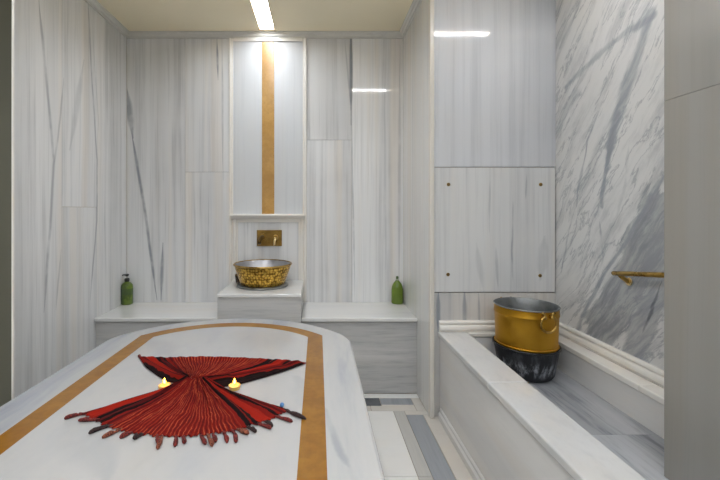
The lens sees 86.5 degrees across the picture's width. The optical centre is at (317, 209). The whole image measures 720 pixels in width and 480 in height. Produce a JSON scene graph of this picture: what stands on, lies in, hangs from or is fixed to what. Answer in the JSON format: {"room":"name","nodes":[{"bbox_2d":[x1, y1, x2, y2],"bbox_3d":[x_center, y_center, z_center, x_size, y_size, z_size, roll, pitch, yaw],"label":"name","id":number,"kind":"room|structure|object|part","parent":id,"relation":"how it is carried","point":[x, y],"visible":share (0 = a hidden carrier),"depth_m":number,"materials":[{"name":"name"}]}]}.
{"room":"spa","nodes":[
{"label":"spa","id":0,"kind":"room"},
{"bbox_2d":[0,0,10,406],"bbox_3d":[-1.200,-0.067,1.289,0.328,2.385,0.008,0,0,0],"label":"wall","id":1,"kind":"structure","parent":0,"point":[5,5],"depth_m":1.28,"materials":[{"name":"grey paint"}]},
{"bbox_2d":[11,0,13,399],"bbox_3d":[-1.035,-0.067,1.289,0.003,2.385,0.010,0,0,0],"label":"trim","id":2,"kind":"structure","parent":1,"relation":"attached to","point":[12,1],"depth_m":1.29,"materials":[{"name":"beige stone"}]},
{"bbox_2d":[14,0,126,397],"bbox_3d":[-1.434,-0.067,0.905,0.140,2.425,3.810,0,0,0],"label":"wall","id":3,"kind":"structure","parent":0,"point":[70,63],"depth_m":2.06,"materials":[{"name":"stone"}]},
{"bbox_2d":[84,0,128,35],"bbox_3d":[-1.346,-1.240,1.987,0.036,0.038,1.374,0,0,0],"label":"crown molding","id":4,"kind":"structure","parent":3,"relation":"attached to","point":[94,4],"depth_m":2.43,"materials":[{"name":"grey stone"}]},
{"bbox_2d":[97,0,412,30],"bbox_3d":[-0.034,-1.309,0.905,2.860,0.100,3.810,0,0,0],"label":"ceiling","id":5,"kind":"structure","parent":0,"point":[134,15],"depth_m":2.45,"materials":[{"name":"paint"}]},
{"bbox_2d":[250,0,274,29],"bbox_3d":[-0.355,-1.271,1.826,0.109,0.028,1.651,0,0,0],"label":"recessed light","id":6,"kind":"object","parent":5,"relation":"in","point":[261,8],"visible":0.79,"depth_m":2.48,"materials":[{"name":"white plastic"}]},
{"bbox_2d":[127,39,402,301],"bbox_3d":[-0.034,-0.067,2.780,2.860,2.425,0.140,0,0,0],"label":"wall","id":7,"kind":"structure","parent":0,"point":[178,89],"depth_m":2.71,"materials":[{"name":"stone"}]},
{"bbox_2d":[126,31,403,38],"bbox_3d":[-0.379,-1.240,2.692,1.971,0.038,0.036,0,0,0],"label":"crown molding","id":8,"kind":"structure","parent":7,"relation":"attached to","point":[132,34],"depth_m":2.69,"materials":[{"name":"grey stone"}]},
{"bbox_2d":[230,214,304,280],"bbox_3d":[-0.353,0.347,2.679,0.521,0.638,0.062,0,0,0],"label":"backsplash","id":9,"kind":"structure","parent":7,"relation":"attached to","point":[245,226],"depth_m":2.70,"materials":[{"name":"beige stone"}]},
{"bbox_2d":[229,38,306,302],"bbox_3d":[-0.357,-0.278,2.702,0.553,1.887,0.016,0,0,0],"label":"trim","id":10,"kind":"structure","parent":7,"relation":"attached to","point":[232,40],"depth_m":2.70,"materials":[{"name":"beige stone"}]},
{"bbox_2d":[262,42,273,213],"bbox_3d":[-0.355,-0.511,2.708,0.088,1.375,0.005,0,0,0],"label":"trim","id":11,"kind":"structure","parent":7,"relation":"attached to","point":[267,47],"depth_m":2.71,"materials":[{"name":"gold metal"}]},
{"bbox_2d":[257,230,281,245],"bbox_3d":[-0.345,0.199,2.627,0.178,0.114,0.147,0,0,0],"label":"tap","id":12,"kind":"object","parent":7,"relation":"attached to","point":[264,237],"visible":1,"depth_m":2.69,"materials":[{"name":"gold metal"}]},
{"bbox_3d":[-0.391,0.203,2.623,0.027,0.059,0.139,0,0,2],"label":"spout","id":13,"kind":"part","parent":12,"relation":"part of","materials":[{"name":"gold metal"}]},
{"bbox_2d":[364,393,472,479],"bbox_3d":[-0.034,1.166,0.905,2.860,0.080,3.810,0,0,0],"label":"floor","id":14,"kind":"structure","parent":0,"point":[411,445],"depth_m":1.85,"materials":[{"name":"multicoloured stone"}]},
{"bbox_2d":[94,302,216,346],"bbox_3d":[-0.981,0.891,2.510,0.767,0.469,0.400,0,0,0],"label":"stone bench","id":15,"kind":"object","parent":14,"relation":"on","point":[137,316],"visible":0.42,"depth_m":2.34,"materials":[{"name":"stone"}]},
{"bbox_2d":[121,274,132,304],"bbox_3d":[-1.335,0.552,2.655,0.078,0.210,0.078,0,0,0],"label":"soap bottle","id":16,"kind":"object","parent":15,"relation":"on","point":[126,287],"visible":1,"depth_m":2.63,"materials":[{"name":"green plastic"}]},
{"bbox_2d":[0,318,384,479],"bbox_3d":[-0.413,0.863,1.406,1.130,0.526,1.412,0,0,0],"label":"slab","id":17,"kind":"object","parent":14,"relation":"on","point":[335,440],"visible":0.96,"depth_m":1.09,"materials":[{"name":"stone"}]},
{"bbox_2d":[158,378,170,388],"bbox_3d":[-0.516,0.582,1.277,0.039,0.036,0.039,0,0,0],"label":"tealight","id":18,"kind":"object","parent":17,"relation":"on","point":[164,384],"visible":0.77,"depth_m":1.27,"materials":[{"name":"yellow"}]},
{"bbox_2d":[64,354,305,449],"bbox_3d":[-0.383,0.580,1.256,0.704,0.038,0.629,0,0,0],"label":"towel","id":19,"kind":"object","parent":17,"relation":"on","point":[202,404],"visible":1,"depth_m":1.14,"materials":[{"name":"red fabric"}]},
{"bbox_2d":[228,378,239,390],"bbox_3d":[-0.280,0.582,1.275,0.039,0.036,0.039,0,0,0],"label":"tealight","id":20,"kind":"object","parent":17,"relation":"on","point":[235,386],"visible":0.97,"depth_m":1.27,"materials":[{"name":"yellow"}]},
{"bbox_2d":[217,280,303,322],"bbox_3d":[-0.349,0.811,2.462,0.496,0.630,0.444,0,0,0],"label":"pedestal","id":21,"kind":"object","parent":14,"relation":"on","point":[286,303],"visible":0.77,"depth_m":2.25,"materials":[{"name":"stone"}]},
{"bbox_2d":[233,259,291,290],"bbox_3d":[-0.362,0.421,2.497,0.384,0.148,0.384,0,0,0],"label":"basin","id":22,"kind":"object","parent":21,"relation":"on","point":[257,274],"visible":1,"depth_m":2.37,"materials":[{"name":"gold metal"}]},
{"bbox_3d":[-0.362,0.418,2.497,0.374,0.130,0.374,0,0,0],"label":"bowl","id":23,"kind":"part","parent":22,"relation":"part of","materials":[{"name":"gold metal"}]},
{"bbox_2d":[301,302,417,392],"bbox_3d":[0.253,0.891,2.510,0.708,0.469,0.400,0,0,0],"label":"stone bench","id":24,"kind":"object","parent":14,"relation":"on","point":[382,336],"visible":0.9,"depth_m":2.33,"materials":[{"name":"stone"}]},
{"bbox_2d":[391,276,402,303],"bbox_3d":[0.558,0.561,2.672,0.083,0.192,0.066,0,0,0],"label":"soap bottle","id":25,"kind":"object","parent":24,"relation":"on","point":[397,288],"visible":1,"depth_m":2.65,"materials":[{"name":"green plastic"}]},
{"bbox_2d":[438,332,668,479],"bbox_3d":[0.972,0.892,1.390,0.648,0.467,1.359,0,0,0],"label":"bathtub","id":26,"kind":"object","parent":14,"relation":"on","point":[597,418],"visible":0.7,"depth_m":1.44,"materials":[{"name":"stone"}]},
{"bbox_3d":[0.729,0.907,1.395,0.131,0.437,1.349,0,0,0],"label":"panel","id":27,"kind":"part","parent":26,"relation":"part of","materials":[{"name":"stone"}]},
{"bbox_2d":[492,336,561,382],"bbox_3d":[1.021,0.728,1.868,0.302,0.152,0.302,0,0,0],"label":"pot","id":28,"kind":"object","parent":26,"relation":"in","point":[532,367],"visible":0.69,"depth_m":1.75,"materials":[{"name":"black stone"}]},
{"bbox_2d":[493,297,560,353],"bbox_3d":[1.021,0.574,1.868,0.291,0.227,0.291,0,0,38],"label":"bucket","id":29,"kind":"object","parent":28,"relation":"in","point":[529,325],"visible":0.98,"depth_m":1.76,"materials":[{"name":"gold metal"}]},
{"bbox_3d":[1.042,0.510,1.716,0.088,0.099,0.010,0,0,-8],"label":"handle","id":30,"kind":"part","parent":29,"relation":"part of","materials":[{"name":"gold metal"}]},
{"bbox_2d":[403,0,555,415],"bbox_3d":[1.012,-0.067,2.400,0.809,2.425,0.660,0,0,0],"label":"wall","id":31,"kind":"structure","parent":0,"point":[495,60],"depth_m":2.07,"materials":[{"name":"stone"}]},
{"bbox_2d":[399,0,421,35],"bbox_3d":[0.589,-1.240,2.372,0.036,0.038,0.604,0,0,0],"label":"crown molding","id":32,"kind":"structure","parent":31,"relation":"attached to","point":[415,4],"depth_m":2.42,"materials":[{"name":"grey stone"}]},
{"bbox_2d":[429,0,433,418],"bbox_3d":[0.616,-0.067,2.062,0.025,2.385,0.028,0,0,0],"label":"trim","id":33,"kind":"structure","parent":31,"relation":"attached to","point":[431,2],"depth_m":2.05,"materials":[{"name":"stone"}]},
{"bbox_2d":[439,320,494,331],"bbox_3d":[0.958,0.629,2.057,0.602,0.058,0.026,0,0,0],"label":"trim","id":34,"kind":"structure","parent":31,"relation":"attached to","point":[444,325],"depth_m":2.05,"materials":[{"name":"beige stone"}]},
{"bbox_2d":[434,168,554,291],"bbox_3d":[0.961,0.108,2.075,0.659,0.678,0.026,0,0,0],"label":"access panel","id":35,"kind":"object","parent":31,"relation":"attached to","point":[494,228],"visible":0.95,"depth_m":2.07,"materials":[{"name":"stone"}]},
{"bbox_2d":[554,0,663,369],"bbox_3d":[1.356,-0.067,0.545,0.120,2.425,3.090,0,0,0],"label":"wall","id":36,"kind":"structure","parent":0,"point":[609,169],"depth_m":1.68,"materials":[{"name":"grey stone"}]},
{"bbox_2d":[559,322,663,387],"bbox_3d":[1.283,0.629,1.610,0.026,0.058,0.920,0,0,0],"label":"trim","id":37,"kind":"structure","parent":36,"relation":"attached to","point":[645,370],"depth_m":1.63,"materials":[{"name":"beige stone"}]},
{"bbox_2d":[611,271,663,285],"bbox_3d":[1.269,0.268,1.472,0.055,0.094,0.282,0,0,0],"label":"grab bar","id":38,"kind":"object","parent":36,"relation":"attached to","point":[621,274],"visible":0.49,"depth_m":1.51,"materials":[{"name":"gold metal"}]},
{"bbox_3d":[1.251,0.249,1.472,0.020,0.056,0.282,0,0,0],"label":"rail","id":39,"kind":"part","parent":38,"relation":"part of","materials":[{"name":"gold metal"}]},
{"bbox_2d":[664,0,719,479],"bbox_3d":[1.171,-0.067,0.675,0.249,2.385,0.950,0,0,0],"label":"wall","id":40,"kind":"structure","parent":0,"point":[691,27],"depth_m":1.06,"materials":[{"name":"stone"}]}
]}

